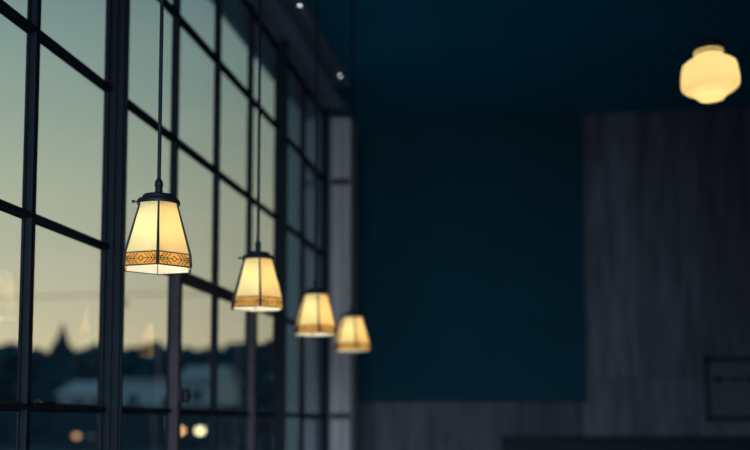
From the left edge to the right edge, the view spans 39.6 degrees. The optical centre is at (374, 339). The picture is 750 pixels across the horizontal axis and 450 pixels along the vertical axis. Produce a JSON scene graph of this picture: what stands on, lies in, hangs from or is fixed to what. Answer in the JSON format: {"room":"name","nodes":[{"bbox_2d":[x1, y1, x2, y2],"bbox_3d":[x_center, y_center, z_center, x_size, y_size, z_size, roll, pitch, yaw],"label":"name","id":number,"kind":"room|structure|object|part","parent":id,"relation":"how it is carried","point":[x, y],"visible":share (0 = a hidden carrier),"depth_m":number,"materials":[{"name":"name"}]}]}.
{"room":"cafe","nodes":[
{"label":"cafe","id":0,"kind":"room"},
{"bbox_2d":[222,0,357,449],"bbox_3d":[-1.253,-0.467,3.236,0.200,4.050,12.700,-1,-5,9],"label":"wall","id":1,"kind":"structure","parent":0,"point":[235,10],"depth_m":8.05,"materials":[{"name":"paint"}]},
{"bbox_2d":[0,0,111,449],"bbox_3d":[-1.236,-0.727,2.751,0.061,2.990,2.630,-1,-5,9],"label":"window","id":2,"kind":"structure","parent":1,"relation":"in","point":[23,407],"depth_m":3.43,"materials":[{"name":"paint"}]},
{"bbox_2d":[103,0,278,449],"bbox_3d":[-0.802,-0.535,5.322,0.108,3.020,2.605,-1,-5,9],"label":"window","id":3,"kind":"structure","parent":1,"relation":"in","point":[175,394],"depth_m":4.76,"materials":[{"name":"paint"}]},
{"bbox_3d":[-0.863,0.253,4.704,0.059,0.070,0.039,3,-6,-36],"label":"handle","id":4,"kind":"part","parent":3,"relation":"part of","materials":[{"name":"black metal"}]},
{"bbox_3d":[-0.799,0.338,5.306,0.048,1.217,1.320,-1,-5,9],"label":"sash","id":5,"kind":"part","parent":3,"relation":"part of","materials":[{"name":"brown metal"}]},
{"bbox_2d":[275,39,328,449],"bbox_3d":[-0.489,-0.372,7.347,0.084,3.020,1.510,-1,-5,9],"label":"window","id":6,"kind":"structure","parent":1,"relation":"in","point":[301,152],"depth_m":7.16,"materials":[{"name":"paint"}]},
{"bbox_2d":[258,0,349,108],"bbox_3d":[-0.892,-2.270,4.491,0.158,0.245,7.800,-1,-5,9],"label":"trim","id":7,"kind":"structure","parent":1,"relation":"attached to","point":[295,23],"depth_m":7.17,"materials":[{"name":"paint"}]},
{"bbox_2d":[330,118,355,449],"bbox_3d":[-0.255,0.100,8.315,0.158,3.735,0.296,-1,-5,9],"label":"post","id":8,"kind":"object","parent":1,"relation":"attached to","point":[342,364],"visible":0.91,"depth_m":8.25,"materials":[{"name":"paint"}]},
{"bbox_3d":[-0.271,0.600,8.142,0.148,0.050,0.030,-1,-5,9],"label":"rail","id":9,"kind":"part","parent":8,"relation":"part of","materials":[{"name":"brown metal"}]},
{"bbox_3d":[-0.271,-1.254,8.291,0.148,0.050,0.030,-1,-5,9],"label":"rail","id":10,"kind":"part","parent":8,"relation":"part of","materials":[{"name":"brown metal"}]},
{"bbox_2d":[306,0,749,124],"bbox_3d":[1.893,-2.592,3.004,6.640,0.150,12.900,-1,-5,9],"label":"ceiling","id":11,"kind":"structure","parent":0,"point":[415,60],"depth_m":7.76,"materials":[{"name":"blue paint"}]},
{"bbox_2d":[122,0,191,274],"bbox_3d":[-0.646,-1.351,3.187,0.228,2.296,0.215,-1,-5,9],"label":"pendant lamp","id":12,"kind":"object","parent":11,"relation":"hanging from","point":[157,242],"visible":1,"depth_m":3.05,"materials":[{"name":"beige glass"}]},
{"bbox_3d":[-0.675,-0.234,3.009,0.111,0.038,0.006,-2,-5,18],"label":"band panel","id":13,"kind":"part","parent":12,"relation":"part of","materials":[{"name":"orange glass"}]},
{"bbox_3d":[-0.708,-0.222,3.166,0.111,0.038,0.006,4,-6,-42],"label":"band panel","id":14,"kind":"part","parent":12,"relation":"part of","materials":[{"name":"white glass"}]},
{"bbox_3d":[-0.668,-0.331,3.037,0.107,0.161,0.044,-2,-5,18],"label":"glass panel","id":15,"kind":"part","parent":12,"relation":"part of","materials":[{"name":"beige glass"}]},
{"bbox_3d":[-0.646,-0.307,3.103,0.228,0.202,0.215,-1,-5,9],"label":"lead frame","id":16,"kind":"part","parent":12,"relation":"part of","materials":[{"name":"black"}]},
{"bbox_3d":[-0.646,-1.476,3.197,0.011,2.004,0.012,-1,-5,9],"label":"cord","id":17,"kind":"part","parent":12,"relation":"part of","materials":[{"name":"black plastic"}]},
{"bbox_3d":[-0.618,-0.220,3.185,0.111,0.038,0.006,-2,-5,18],"label":"band panel","id":18,"kind":"part","parent":12,"relation":"part of","materials":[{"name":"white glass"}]},
{"bbox_3d":[-0.599,-0.330,3.052,0.107,0.161,0.044,4,-6,-42],"label":"glass panel","id":19,"kind":"part","parent":12,"relation":"part of","materials":[{"name":"beige glass"}]},
{"bbox_3d":[-0.584,-0.233,3.028,0.111,0.038,0.006,4,-6,-42],"label":"band panel","id":20,"kind":"part","parent":12,"relation":"part of","materials":[{"name":"orange glass"}]},
{"bbox_2d":[231,0,284,311],"bbox_3d":[-0.462,-1.266,4.192,0.228,2.304,0.215,-1,-5,9],"label":"pendant lamp","id":21,"kind":"object","parent":11,"relation":"hanging from","point":[258,288],"visible":1,"depth_m":4.06,"materials":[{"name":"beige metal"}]},
{"bbox_3d":[-0.525,-0.133,4.171,0.073,0.038,0.088,-1,-5,9],"label":"band panel","id":22,"kind":"part","parent":21,"relation":"part of","materials":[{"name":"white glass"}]},
{"bbox_3d":[-0.491,-0.146,4.013,0.111,0.038,0.006,-2,-5,18],"label":"band panel","id":23,"kind":"part","parent":21,"relation":"part of","materials":[{"name":"orange glass"}]},
{"bbox_3d":[-0.484,-0.242,4.042,0.107,0.161,0.044,-2,-5,18],"label":"glass panel","id":24,"kind":"part","parent":21,"relation":"part of","materials":[{"name":"beige glass"}]},
{"bbox_3d":[-0.462,-0.218,4.108,0.228,0.202,0.215,-1,-5,9],"label":"lead frame","id":25,"kind":"part","parent":21,"relation":"part of","materials":[{"name":"black"}]},
{"bbox_3d":[-0.462,-1.391,4.202,0.011,2.012,0.012,-1,-5,9],"label":"cord","id":26,"kind":"part","parent":21,"relation":"part of","materials":[{"name":"black plastic"}]},
{"bbox_3d":[-0.462,-1.387,4.202,0.011,2.004,0.012,-1,-5,9],"label":"cord","id":27,"kind":"part","parent":21,"relation":"part of","materials":[{"name":"black plastic"}]},
{"bbox_3d":[-0.434,-0.132,4.189,0.111,0.038,0.006,-2,-5,18],"label":"band panel","id":28,"kind":"part","parent":21,"relation":"part of","materials":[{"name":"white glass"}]},
{"bbox_3d":[-0.415,-0.241,4.056,0.107,0.161,0.044,4,-6,-42],"label":"glass panel","id":29,"kind":"part","parent":21,"relation":"part of","materials":[{"name":"beige glass"}]},
{"bbox_3d":[-0.400,-0.144,4.032,0.111,0.038,0.006,4,-6,-42],"label":"band panel","id":30,"kind":"part","parent":21,"relation":"part of","materials":[{"name":"orange glass"}]},
{"bbox_2d":[294,0,336,336],"bbox_3d":[-0.292,-1.178,5.199,0.228,2.319,0.215,-1,-5,9],"label":"pendant lamp","id":31,"kind":"object","parent":11,"relation":"hanging from","point":[315,317],"visible":1,"depth_m":5.07,"materials":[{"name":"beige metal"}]},
{"bbox_3d":[-0.362,-0.142,5.101,0.044,0.161,0.107,1,-5,-12],"label":"glass panel","id":32,"kind":"part","parent":31,"relation":"part of","materials":[{"name":"beige glass"}]},
{"bbox_3d":[-0.354,-0.037,5.176,0.111,0.038,0.006,4,-6,-42],"label":"band panel","id":33,"kind":"part","parent":31,"relation":"part of","materials":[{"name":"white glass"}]},
{"bbox_3d":[-0.321,-0.050,5.019,0.111,0.038,0.006,-2,-5,18],"label":"band panel","id":34,"kind":"part","parent":31,"relation":"part of","materials":[{"name":"orange glass"}]},
{"bbox_3d":[-0.314,-0.147,5.048,0.107,0.161,0.044,-2,-5,18],"label":"glass panel","id":35,"kind":"part","parent":31,"relation":"part of","materials":[{"name":"beige glass"}]},
{"bbox_3d":[-0.292,-0.123,5.114,0.228,0.202,0.215,-1,-5,9],"label":"lead frame","id":36,"kind":"part","parent":31,"relation":"part of","materials":[{"name":"black"}]},
{"bbox_3d":[-0.292,-1.302,5.209,0.011,2.027,0.012,-1,-5,9],"label":"cord","id":37,"kind":"part","parent":31,"relation":"part of","materials":[{"name":"black plastic"}]},
{"bbox_3d":[-0.292,-1.291,5.208,0.011,2.004,0.012,-1,-5,9],"label":"cord","id":38,"kind":"part","parent":31,"relation":"part of","materials":[{"name":"black plastic"}]},
{"bbox_3d":[-0.263,-0.036,5.195,0.111,0.038,0.006,-2,-5,18],"label":"band panel","id":39,"kind":"part","parent":31,"relation":"part of","materials":[{"name":"white glass"}]},
{"bbox_3d":[-0.245,-0.146,5.062,0.107,0.161,0.044,4,-6,-42],"label":"glass panel","id":40,"kind":"part","parent":31,"relation":"part of","materials":[{"name":"beige glass"}]},
{"bbox_3d":[-0.230,-0.049,5.038,0.073,0.038,0.088,-1,-5,9],"label":"band panel","id":41,"kind":"part","parent":31,"relation":"part of","materials":[{"name":"orange glass"}]},
{"bbox_2d":[334,0,370,351],"bbox_3d":[-0.132,-1.093,6.207,0.228,2.326,0.215,-1,-5,9],"label":"pendant lamp","id":42,"kind":"object","parent":11,"relation":"hanging from","point":[352,336],"visible":1,"depth_m":6.08,"materials":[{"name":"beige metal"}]},
{"bbox_3d":[-0.202,-0.053,6.109,0.044,0.161,0.107,1,-5,-12],"label":"glass panel","id":43,"kind":"part","parent":42,"relation":"part of","materials":[{"name":"beige glass"}]},
{"bbox_3d":[-0.154,-0.058,6.056,0.107,0.161,0.044,-2,-5,18],"label":"glass panel","id":44,"kind":"part","parent":42,"relation":"part of","materials":[{"name":"beige glass"}]},
{"bbox_3d":[-0.161,0.039,6.028,0.110,0.038,0.023,-1,-5,9],"label":"band panel","id":45,"kind":"part","parent":42,"relation":"part of","materials":[{"name":"orange glass"}]},
{"bbox_3d":[-0.132,-0.034,6.122,0.228,0.202,0.215,-1,-5,9],"label":"lead frame","id":46,"kind":"part","parent":42,"relation":"part of","materials":[{"name":"black"}]},
{"bbox_3d":[-0.132,-1.218,6.217,0.011,2.035,0.012,-1,-5,9],"label":"cord","id":47,"kind":"part","parent":42,"relation":"part of","materials":[{"name":"black plastic"}]},
{"bbox_3d":[-0.132,-1.202,6.216,0.011,2.004,0.012,-1,-5,9],"label":"cord","id":48,"kind":"part","parent":42,"relation":"part of","materials":[{"name":"black plastic"}]},
{"bbox_3d":[-0.085,-0.057,6.071,0.107,0.161,0.044,4,-6,-42],"label":"glass panel","id":49,"kind":"part","parent":42,"relation":"part of","materials":[{"name":"beige glass"}]},
{"bbox_3d":[-0.070,0.041,6.046,0.073,0.038,0.088,-1,-5,9],"label":"band panel","id":50,"kind":"part","parent":42,"relation":"part of","materials":[{"name":"orange glass"}]},
{"bbox_2d":[681,0,740,102],"bbox_3d":[1.395,-1.695,4.383,0.238,1.420,0.238,0,-5,-2],"label":"globe lamp","id":51,"kind":"object","parent":11,"relation":"hanging from","point":[712,74],"visible":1,"depth_m":4.26,"materials":[{"name":"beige glass"}]},
{"bbox_3d":[1.368,-1.824,4.398,0.010,1.138,0.011,-3,-5,9],"label":"rod","id":52,"kind":"part","parent":51,"relation":"part of","materials":[{"name":"black metal"}]},
{"bbox_3d":[1.394,-1.096,4.335,0.238,0.218,0.238,-3,-5,9],"label":"glass globe","id":53,"kind":"part","parent":51,"relation":"part of"},
{"bbox_2d":[358,107,749,449],"bbox_3d":[2.919,0.003,9.076,6.590,4.050,0.212,-1,-5,9],"label":"wall","id":54,"kind":"structure","parent":0,"point":[667,193],"depth_m":9.11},
{"bbox_2d":[358,115,586,401],"bbox_3d":[0.848,-0.712,9.331,2.027,2.543,0.044,-1,-5,9],"label":"wall panel","id":55,"kind":"object","parent":54,"relation":"attached to","point":[472,287],"visible":1,"depth_m":9.30,"materials":[{"name":"blue paint"}]},
{"bbox_2d":[704,357,749,420],"bbox_3d":[3.339,0.423,8.849,1.030,0.550,0.035,-1,-5,9],"label":"framed picture","id":56,"kind":"object","parent":54,"relation":"attached to","point":[727,379],"visible":1,"depth_m":8.90,"materials":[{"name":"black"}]},
{"bbox_2d":[714,375,722,382],"bbox_3d":[2.939,0.344,8.920,0.072,0.072,0.003,-1,-5,9],"label":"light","id":57,"kind":"object","parent":56,"relation":"attached to","point":[717,378],"depth_m":8.92,"materials":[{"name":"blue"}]},
{"bbox_3d":[1.893,1.579,2.668,6.640,0.120,12.900,-1,-5,9],"label":"floor","id":58,"kind":"structure","parent":0,"visible":0},
{"bbox_2d":[502,436,749,449],"bbox_3d":[3.005,1.395,8.519,3.910,1.185,0.540,-1,-5,9],"label":"bench","id":59,"kind":"object","parent":58,"relation":"on","point":[510,442],"visible":1,"depth_m":8.87,"materials":[{"name":"brown wood"}]},
{"bbox_3d":[3.038,0.833,8.767,3.910,0.025,0.130,-1,-5,9],"label":"rail","id":60,"kind":"part","parent":59,"relation":"part of","materials":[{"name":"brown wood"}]},
{"label":"outside","id":61,"kind":"structure","parent":0,"visible":0},
{"bbox_2d":[0,447,235,449],"bbox_3d":[-48.609,12.691,138.847,380.000,0.170,380.000,-1,-5,9],"label":"ground","id":62,"kind":"structure","parent":61,"point":[1,448],"depth_m":58.60,"materials":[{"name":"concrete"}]},
{"bbox_2d":[0,343,8,358],"bbox_3d":[-57.014,7.897,160.045,9.267,14.646,9.519,-1,-5,9],"label":"leafy tree","id":63,"kind":"object","parent":62,"relation":"on","point":[3,352],"visible":0.12,"depth_m":158.64,"materials":[{"name":"green plant"}]},
{"bbox_2d":[0,342,33,400],"bbox_3d":[-45.974,6.294,132.588,6.240,11.992,5.825,-1,-5,9],"label":"leafy tree","id":64,"kind":"object","parent":62,"relation":"on","point":[8,373],"visible":0.33,"depth_m":131.48,"materials":[{"name":"green plant"}]},
{"bbox_2d":[10,347,46,401],"bbox_3d":[-40.993,6.533,125.841,5.430,11.234,5.617,-1,-5,9],"label":"leafy tree","id":65,"kind":"object","parent":62,"relation":"on","point":[39,357],"visible":0.27,"depth_m":124.73,"materials":[{"name":"green plant"}]},
{"bbox_2d":[32,342,53,401],"bbox_3d":[-35.737,5.438,114.903,6.254,10.550,6.856,-1,-5,9],"label":"conifer","id":66,"kind":"object","parent":62,"relation":"on","point":[38,390],"visible":0.13,"depth_m":114.65,"materials":[{"name":"green plant"}]},
{"bbox_2d":[33,323,82,402],"bbox_3d":[-32.228,4.079,106.124,9.089,11.850,8.422,-1,-5,9],"label":"conifer","id":67,"kind":"object","parent":62,"relation":"on","point":[62,371],"visible":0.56,"depth_m":105.49,"materials":[{"name":"green plant"}]},
{"bbox_2d":[71,347,75,357],"bbox_3d":[-43.794,7.296,144.101,10.329,13.543,9.692,-1,-5,9],"label":"leafy tree","id":68,"kind":"object","parent":62,"relation":"on","point":[73,349],"visible":0.02,"depth_m":144.79,"materials":[{"name":"green plant"}]},
{"bbox_2d":[53,381,97,404],"bbox_3d":[-21.463,5.685,82.228,5.100,4.715,6.769,-1,-5,9],"label":"house","id":69,"kind":"structure","parent":62,"relation":"on","point":[80,392],"depth_m":79.65,"materials":[{"name":"tile"}]},
{"bbox_3d":[-22.590,5.109,79.334,0.900,0.800,0.035,-1,-5,9],"label":"pane","id":70,"kind":"part","parent":69,"relation":"part of","materials":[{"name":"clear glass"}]},
{"bbox_2d":[73,431,79,449],"bbox_3d":[-11.502,4.111,40.120,0.260,1.139,0.260,-1,-5,9],"label":"lantern","id":71,"kind":"object","parent":62,"relation":"on","point":[76,435],"visible":1,"depth_m":40.08,"materials":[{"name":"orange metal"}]},
{"bbox_3d":[-11.502,4.254,40.108,0.220,0.853,0.214,-1,-5,9],"label":"post","id":72,"kind":"part","parent":71,"relation":"part of","materials":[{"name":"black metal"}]},
{"bbox_2d":[75,349,97,376],"bbox_3d":[-36.739,6.635,131.511,6.017,10.857,6.165,-1,-5,9],"label":"leafy tree","id":73,"kind":"object","parent":62,"relation":"on","point":[82,356],"visible":0.11,"depth_m":131.03,"materials":[{"name":"green plant"}]},
{"bbox_2d":[79,347,97,380],"bbox_3d":[-33.560,6.436,127.973,5.892,10.946,5.840,-1,-5,9],"label":"leafy tree","id":74,"kind":"object","parent":62,"relation":"on","point":[89,374],"visible":0.12,"depth_m":127.00,"materials":[{"name":"green plant"}]},
{"bbox_2d":[82,342,98,374],"bbox_3d":[-42.661,7.927,157.291,9.273,15.074,9.705,-1,-5,9],"label":"leafy tree","id":75,"kind":"object","parent":62,"relation":"on","point":[88,348],"visible":0.02,"depth_m":156.98,"materials":[{"name":"green plant"}]},
{"bbox_2d":[88,432,93,449],"bbox_3d":[-10.909,4.120,40.024,0.240,1.106,0.240,-1,-5,9],"label":"lantern","id":76,"kind":"object","parent":62,"relation":"on","point":[90,435],"visible":1,"depth_m":39.98,"materials":[{"name":"black metal"}]},
{"bbox_2d":[0,404,243,447],"bbox_3d":[-15.457,5.143,61.735,27.328,2.738,1.733,-1,-5,9],"label":"hedge","id":77,"kind":"object","parent":62,"relation":"on","point":[47,429],"visible":0.43,"depth_m":60.83,"materials":[{"name":"green plant"}]},
{"bbox_2d":[123,348,128,369],"bbox_3d":[-41.158,8.656,170.097,9.494,14.333,9.786,-1,-5,9],"label":"leafy tree","id":78,"kind":"object","parent":62,"relation":"on","point":[125,356],"visible":0.02,"depth_m":169.32,"materials":[{"name":"green plant"}]},
{"bbox_2d":[123,346,147,378],"bbox_3d":[-29.434,6.417,129.310,5.420,11.066,5.855,-1,-5,9],"label":"leafy tree","id":79,"kind":"object","parent":62,"relation":"on","point":[136,359],"visible":0.27,"depth_m":128.28,"materials":[{"name":"green plant"}]},
{"bbox_2d":[123,378,165,406],"bbox_3d":[-15.735,5.441,78.790,5.000,4.650,7.400,-1,-5,9],"label":"building","id":80,"kind":"structure","parent":62,"relation":"on","point":[136,391],"depth_m":75.47,"materials":[{"name":"tile"}]},
{"bbox_3d":[-17.583,4.353,75.544,0.800,0.700,0.035,-1,-5,9],"label":"pane","id":81,"kind":"part","parent":80,"relation":"part of","materials":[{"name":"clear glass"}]},
{"bbox_3d":[-15.015,4.519,75.119,0.800,0.700,0.035,-1,-5,9],"label":"pane","id":82,"kind":"part","parent":80,"relation":"part of","materials":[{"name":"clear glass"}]},
{"bbox_2d":[125,340,166,361],"bbox_3d":[-30.851,6.764,142.139,10.777,13.325,9.801,-1,-5,9],"label":"leafy tree","id":83,"kind":"object","parent":62,"relation":"on","point":[153,345],"visible":0.02,"depth_m":141.85,"materials":[{"name":"green plant"}]},
{"bbox_2d":[136,349,166,377],"bbox_3d":[-26.265,6.387,124.531,6.215,10.333,5.071,-1,-5,9],"label":"leafy tree","id":84,"kind":"object","parent":62,"relation":"on","point":[155,366],"visible":0.26,"depth_m":123.61,"materials":[{"name":"green plant"}]},
{"bbox_2d":[180,425,183,449],"bbox_3d":[-7.018,3.764,37.397,0.300,1.395,0.300,-1,-5,9],"label":"lantern","id":85,"kind":"object","parent":62,"relation":"on","point":[182,428],"visible":0.3,"depth_m":37.38,"materials":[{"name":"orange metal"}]},
{"bbox_2d":[181,351,188,372],"bbox_3d":[-23.844,6.706,130.356,5.732,10.768,5.512,-1,-5,9],"label":"leafy tree","id":86,"kind":"object","parent":62,"relation":"on","point":[185,357],"visible":0.05,"depth_m":129.38,"materials":[{"name":"green plant"}]},
{"bbox_2d":[182,346,192,352],"bbox_3d":[-28.227,7.987,154.835,10.308,13.983,9.946,-1,-5,9],"label":"leafy tree","id":87,"kind":"object","parent":62,"relation":"on","point":[187,349],"visible":0.02,"depth_m":154.58,"materials":[{"name":"green plant"}]},
{"bbox_2d":[183,349,205,369],"bbox_3d":[-21.480,6.439,125.655,5.908,10.583,5.020,-1,-5,9],"label":"leafy tree","id":88,"kind":"object","parent":62,"relation":"on","point":[197,357],"visible":0.09,"depth_m":125.43,"materials":[{"name":"green plant"}]},
{"bbox_2d":[196,425,203,449],"bbox_3d":[-6.268,3.754,37.277,0.300,1.395,0.300,-1,-5,9],"label":"lantern","id":89,"kind":"object","parent":62,"relation":"on","point":[200,429],"visible":1,"depth_m":37.23,"materials":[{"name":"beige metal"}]},
{"bbox_3d":[-6.268,3.919,37.264,0.220,1.065,0.214,-1,-5,9],"label":"post","id":90,"kind":"part","parent":89,"relation":"part of","materials":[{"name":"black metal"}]},
{"bbox_2d":[200,346,223,351],"bbox_3d":[-26.245,8.465,168.306,9.444,14.713,9.629,-1,-5,9],"label":"leafy tree","id":91,"kind":"object","parent":62,"relation":"on","point":[220,349],"visible":0.02,"depth_m":167.55,"materials":[{"name":"green plant"}]},
{"bbox_2d":[181,366,243,406],"bbox_3d":[-11.587,4.601,73.113,3.200,5.415,5.769,-1,-5,9],"label":"house","id":92,"kind":"structure","parent":62,"relation":"on","point":[195,378],"depth_m":71.48,"materials":[{"name":"tile"}]},
{"bbox_3d":[-12.092,3.808,70.644,0.800,0.800,0.035,-1,-5,9],"label":"pane","id":93,"kind":"part","parent":92,"relation":"part of","materials":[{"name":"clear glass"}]},
{"bbox_2d":[201,348,226,365],"bbox_3d":[-18.994,6.202,122.247,5.447,10.484,5.609,-1,-5,9],"label":"leafy tree","id":94,"kind":"object","parent":62,"relation":"on","point":[221,362],"visible":0.06,"depth_m":122.05,"materials":[{"name":"green plant"}]},
{"bbox_2d":[221,342,240,360],"bbox_3d":[-17.855,6.787,140.198,9.771,13.507,9.976,-1,-5,9],"label":"leafy tree","id":95,"kind":"object","parent":62,"relation":"on","point":[226,347],"visible":0.02,"depth_m":139.79,"materials":[{"name":"green plant"}]},
{"bbox_2d":[226,345,239,365],"bbox_3d":[-17.125,6.353,128.203,5.252,11.282,6.376,-1,-5,9],"label":"leafy tree","id":96,"kind":"object","parent":62,"relation":"on","point":[234,350],"visible":0.08,"depth_m":127.78,"materials":[{"name":"green plant"}]},
{"bbox_2d":[233,341,263,404],"bbox_3d":[-14.897,5.875,122.874,5.892,11.539,5.362,-1,-5,9],"label":"leafy tree","id":97,"kind":"object","parent":62,"relation":"on","point":[238,365],"visible":0.15,"depth_m":121.45,"materials":[{"name":"green plant"}]},
{"bbox_2d":[233,339,271,449],"bbox_3d":[-1.527,1.316,14.571,0.911,2.633,0.849,-1,-5,9],"label":"leafy tree","id":98,"kind":"object","parent":62,"relation":"on","point":[264,351],"visible":0.41,"depth_m":14.36,"materials":[{"name":"green plant"}]},
{"bbox_3d":[-10.475,1.245,42.218,0.280,7.250,1.800,-1,-5,9],"label":"utility pole","id":99,"kind":"object","parent":62,"relation":"on","visible":0},
{"bbox_2d":[0,293,205,298],"bbox_3d":[-10.601,-1.739,41.665,46.001,0.184,0.038,-1,-5,9],"label":"overhead cable","id":100,"kind":"object","parent":99,"relation":"attached to","point":[125,293],"visible":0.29,"depth_m":41.75,"materials":[{"name":"black plastic"}]},
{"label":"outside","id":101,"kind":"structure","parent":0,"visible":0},
{"bbox_2d":[209,0,288,96],"bbox_3d":[-1.569,-2.780,3.726,0.520,0.260,12.400,-1,-5,9],"label":"roof","id":102,"kind":"structure","parent":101,"point":[224,15],"depth_m":8.32,"materials":[{"name":"black metal"}]},
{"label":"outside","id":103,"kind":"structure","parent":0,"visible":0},
{"bbox_2d":[286,97,300,449],"bbox_3d":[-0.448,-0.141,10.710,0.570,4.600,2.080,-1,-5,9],"label":"window pane","id":104,"kind":"structure","parent":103,"point":[294,114],"depth_m":9.74,"materials":[{"name":"grey"}]}
]}

